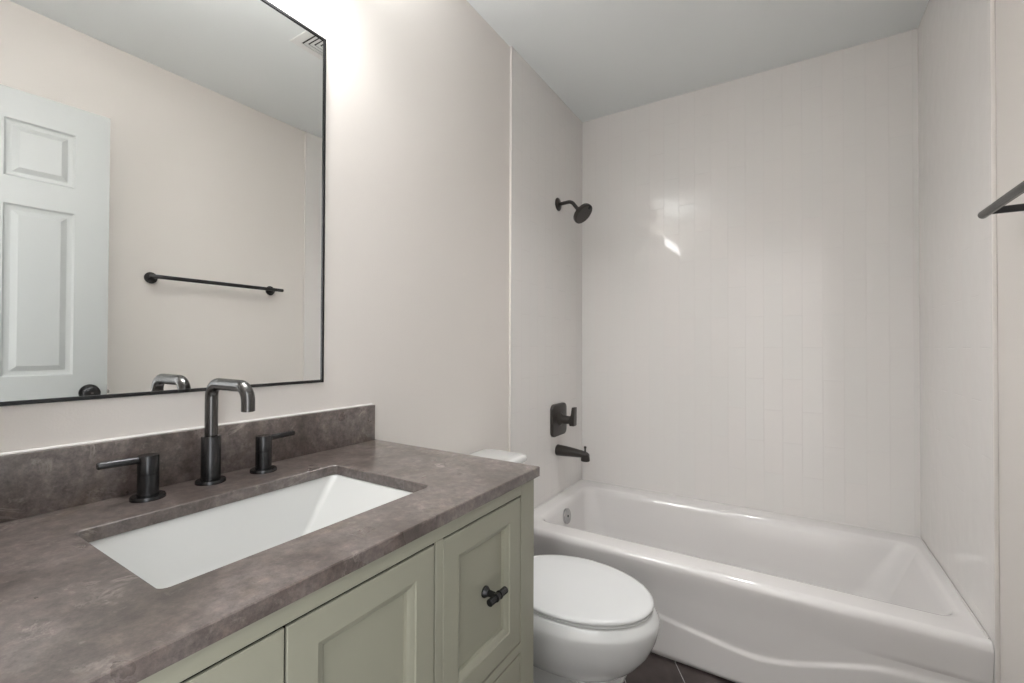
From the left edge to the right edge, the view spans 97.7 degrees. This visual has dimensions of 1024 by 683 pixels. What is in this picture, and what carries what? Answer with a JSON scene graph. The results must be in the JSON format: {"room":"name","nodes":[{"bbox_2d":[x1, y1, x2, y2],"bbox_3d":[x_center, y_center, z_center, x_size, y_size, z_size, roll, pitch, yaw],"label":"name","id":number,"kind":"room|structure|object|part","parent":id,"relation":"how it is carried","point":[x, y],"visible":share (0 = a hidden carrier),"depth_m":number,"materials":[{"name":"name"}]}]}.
{"room":"bathroom","nodes":[
{"label":"bathroom","id":0,"kind":"room"},
{"bbox_2d":[0,0,581,507],"bbox_3d":[-0.298,-0.083,1.624,0.130,2.465,2.760,0,-1,32],"label":"wall","id":1,"kind":"structure","parent":0,"point":[416,285],"depth_m":1.56,"materials":[{"name":"white paint"}]},
{"bbox_2d":[0,0,325,405],"bbox_3d":[-0.658,-0.352,0.935,0.006,0.914,0.601,0,-1,32],"label":"wall mirror","id":2,"kind":"object","parent":1,"relation":"attached to","point":[162,162],"visible":1,"depth_m":0.88,"materials":[{"name":"black mirror"}]},
{"bbox_2d":[0,403,374,522],"bbox_3d":[-0.656,0.231,0.924,0.019,0.106,0.931,0,-1,32],"label":"backsplash","id":3,"kind":"structure","parent":1,"relation":"attached to","point":[35,481],"depth_m":0.84,"materials":[{"name":"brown stone"}]},
{"bbox_2d":[508,46,511,451],"bbox_3d":[-0.008,-0.078,1.974,0.012,2.465,0.006,0,-1,32],"label":"trim","id":4,"kind":"structure","parent":1,"relation":"attached to","point":[510,147],"depth_m":1.98,"materials":[{"name":"white plastic"}]},
{"bbox_3d":[0.204,-0.074,2.317,0.010,2.465,0.800,0,-1,32],"label":"tile panel","id":5,"kind":"part","parent":1,"relation":"part of","materials":[{"name":"white tile"}]},
{"bbox_2d":[550,402,576,436],"bbox_3d":[0.284,0.411,2.335,0.105,0.167,0.167,0,-1,32],"label":"shower valve","id":6,"kind":"object","parent":1,"relation":"attached to","point":[559,419],"visible":1,"depth_m":2.32,"materials":[{"name":"brown metal"}]},
{"bbox_3d":[0.247,0.411,2.358,0.017,0.167,0.167,0,-1,32],"label":"plate","id":7,"kind":"part","parent":6,"relation":"part of","materials":[{"name":"brown metal"}]},
{"bbox_3d":[0.281,0.409,2.337,0.064,0.072,0.072,0,-1,32],"label":"stem","id":8,"kind":"part","parent":6,"relation":"part of","materials":[{"name":"brown metal"}]},
{"bbox_3d":[0.316,0.389,2.316,0.030,0.096,0.042,0,-1,32],"label":"lever","id":9,"kind":"part","parent":6,"relation":"part of","materials":[{"name":"brown metal"}]},
{"bbox_2d":[555,444,589,461],"bbox_3d":[0.316,0.572,2.313,0.182,0.076,0.059,0,-1,32],"label":"tub spout","id":10,"kind":"object","parent":1,"relation":"attached to","point":[560,450],"visible":1,"depth_m":2.30,"materials":[{"name":"brown metal"}]},
{"bbox_2d":[555,198,591,223],"bbox_3d":[0.324,-0.688,2.325,0.187,0.150,0.112,0,-1,32],"label":"shower","id":11,"kind":"object","parent":1,"relation":"attached to","point":[582,213],"visible":1,"depth_m":2.31,"materials":[{"name":"brown metal"}]},
{"bbox_3d":[0.299,-0.711,2.342,0.109,0.058,0.022,0,-1,29],"label":"arm","id":12,"kind":"part","parent":11,"relation":"part of","materials":[{"name":"brown metal"}]},
{"bbox_2d":[623,652,734,682],"bbox_3d":[0.326,1.171,0.548,2.320,0.060,3.900,0,-1,32],"label":"floor","id":13,"kind":"structure","parent":0,"point":[656,668],"depth_m":1.55,"materials":[{"name":"brown tile"}]},
{"bbox_2d":[137,479,533,682],"bbox_3d":[-0.411,0.722,0.768,0.590,0.836,0.921,0,-1,32],"label":"vanity cabinet","id":14,"kind":"object","parent":13,"relation":"on","point":[454,603],"visible":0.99,"depth_m":0.71,"materials":[{"name":"green wood"}]},
{"bbox_3d":[-0.346,0.683,0.407,0.019,0.701,0.272,0,-1,32],"label":"door","id":15,"kind":"part","parent":14,"relation":"part of","materials":[{"name":"beige paint"}]},
{"bbox_2d":[0,439,539,682],"bbox_3d":[-0.423,0.293,0.781,0.566,0.021,0.936,0,-1,32],"label":"countertop","id":16,"kind":"structure","parent":14,"relation":"on","point":[70,612],"depth_m":0.56,"materials":[{"name":"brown stone"}]},
{"bbox_2d":[96,453,165,502],"bbox_3d":[-0.668,0.243,0.787,0.052,0.078,0.097,0,-1,32],"label":"tap","id":17,"kind":"object","parent":16,"relation":"on","point":[148,465],"visible":1,"depth_m":0.79,"materials":[{"name":"black metal"}]},
{"bbox_3d":[-0.674,0.211,0.777,0.013,0.014,0.071,0,-1,32],"label":"lever","id":18,"kind":"part","parent":17,"relation":"part of","materials":[{"name":"black metal"}]},
{"bbox_2d":[195,378,254,485],"bbox_3d":[-0.555,0.178,0.871,0.176,0.211,0.053,0,-1,32],"label":"faucet","id":19,"kind":"object","parent":16,"relation":"on","point":[210,468],"visible":1,"depth_m":0.89,"materials":[{"name":"black metal"}]},
{"bbox_3d":[-0.549,0.131,0.867,0.160,0.116,0.023,0,-1,32],"label":"spout","id":20,"kind":"part","parent":19,"relation":"part of","materials":[{"name":"grey metal"}]},
{"bbox_2d":[89,475,411,588],"bbox_3d":[-0.404,0.372,0.769,0.342,0.136,0.494,0,-1,32],"label":"undermount sink","id":21,"kind":"object","parent":16,"relation":"in","point":[166,554],"visible":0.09,"depth_m":0.84,"materials":[{"name":"white ceramic"}]},
{"bbox_2d":[250,430,294,473],"bbox_3d":[-0.534,0.245,1.002,0.052,0.078,0.097,0,-1,32],"label":"tap","id":22,"kind":"object","parent":16,"relation":"on","point":[263,443],"visible":1,"depth_m":0.97,"materials":[{"name":"black metal"}]},
{"bbox_3d":[-0.527,0.214,1.013,0.013,0.014,0.071,0,-1,32],"label":"lever","id":23,"kind":"part","parent":22,"relation":"part of","materials":[{"name":"black metal"}]},
{"bbox_3d":[-0.205,0.686,0.633,0.019,0.701,0.255,0,-1,32],"label":"door","id":24,"kind":"part","parent":14,"relation":"part of","materials":[{"name":"beige paint"}]},
{"bbox_3d":[-0.058,0.495,0.871,0.019,0.313,0.254,0,-1,32],"label":"drawer","id":25,"kind":"part","parent":14,"relation":"part of","materials":[{"name":"beige paint"}]},
{"bbox_3d":[-0.037,0.496,0.876,0.039,0.023,0.057,0,-1,32],"label":"knob","id":26,"kind":"part","parent":14,"relation":"part of","materials":[{"name":"black metal"}]},
{"bbox_3d":[-0.059,0.859,0.868,0.019,0.361,0.254,0,-1,32],"label":"drawer","id":27,"kind":"part","parent":14,"relation":"part of","materials":[{"name":"beige paint"}]},
{"bbox_2d":[467,449,659,682],"bbox_3d":[0.095,0.786,1.425,0.736,0.726,0.428,0,-1,32],"label":"toilet","id":28,"kind":"object","parent":13,"relation":"on","point":[594,622],"visible":0.52,"depth_m":1.21,"materials":[{"name":"white ceramic"}]},
{"bbox_3d":[-0.130,0.435,1.569,0.203,0.024,0.428,0,-1,32],"label":"tank lid","id":29,"kind":"part","parent":28,"relation":"part of","materials":[{"name":"white ceramic"}]},
{"bbox_3d":[0.188,0.747,1.349,0.462,0.007,0.340,0,-1,32],"label":"seat","id":30,"kind":"part","parent":28,"relation":"part of","materials":[{"name":"white plastic"}]},
{"bbox_3d":[0.187,0.735,1.349,0.467,0.016,0.346,0,-1,32],"label":"seat lid","id":31,"kind":"part","parent":28,"relation":"part of","materials":[{"name":"white plastic"}]},
{"bbox_2d":[534,479,993,682],"bbox_3d":[0.840,0.976,1.904,1.498,0.353,0.783,0,-1,32],"label":"bathtub","id":32,"kind":"object","parent":13,"relation":"on","point":[740,594],"visible":0.8,"depth_m":1.60,"materials":[{"name":"white ceramic"}]},
{"bbox_3d":[0.275,0.872,2.235,0.020,0.074,0.074,0,-1,32],"label":"overflow plate","id":33,"kind":"part","parent":32,"relation":"part of","materials":[{"name":"silver metal"}]},
{"bbox_2d":[467,0,928,121],"bbox_3d":[0.407,-1.377,1.201,1.780,0.120,2.760,0,-1,32],"label":"ceiling","id":34,"kind":"structure","parent":0,"point":[601,58],"depth_m":1.92,"materials":[{"name":"white paint"}]},
{"bbox_2d":[582,28,920,536],"bbox_3d":[1.086,-0.071,2.307,1.518,2.465,0.136,0,-1,32],"label":"wall","id":35,"kind":"structure","parent":0,"point":[750,244],"depth_m":2.15,"materials":[{"name":"white tile"}]},
{"bbox_2d":[918,0,1023,682],"bbox_3d":[1.093,-0.087,0.758,0.148,2.465,2.760,0,-1,32],"label":"wall","id":36,"kind":"structure","parent":0,"point":[957,504],"depth_m":1.32,"materials":[{"name":"white paint"}]},
{"bbox_2d":[990,0,999,682],"bbox_3d":[1.272,-0.082,1.178,0.010,2.465,0.006,0,-1,32],"label":"trim","id":37,"kind":"structure","parent":36,"relation":"attached to","point":[992,2],"depth_m":1.18,"materials":[{"name":"white plastic"}]},
{"bbox_2d":[978,181,1023,218],"bbox_3d":[0.981,-0.305,0.780,0.082,0.054,0.634,0,-1,32],"label":"towel bar","id":38,"kind":"object","parent":36,"relation":"attached to","point":[998,206],"visible":1,"depth_m":0.99,"materials":[{"name":"black metal"}]},
{"bbox_3d":[1.132,-0.302,1.016,0.074,0.054,0.054,0,-1,32],"label":"post","id":39,"kind":"part","parent":38,"relation":"part of","materials":[{"name":"black metal"}]}
]}

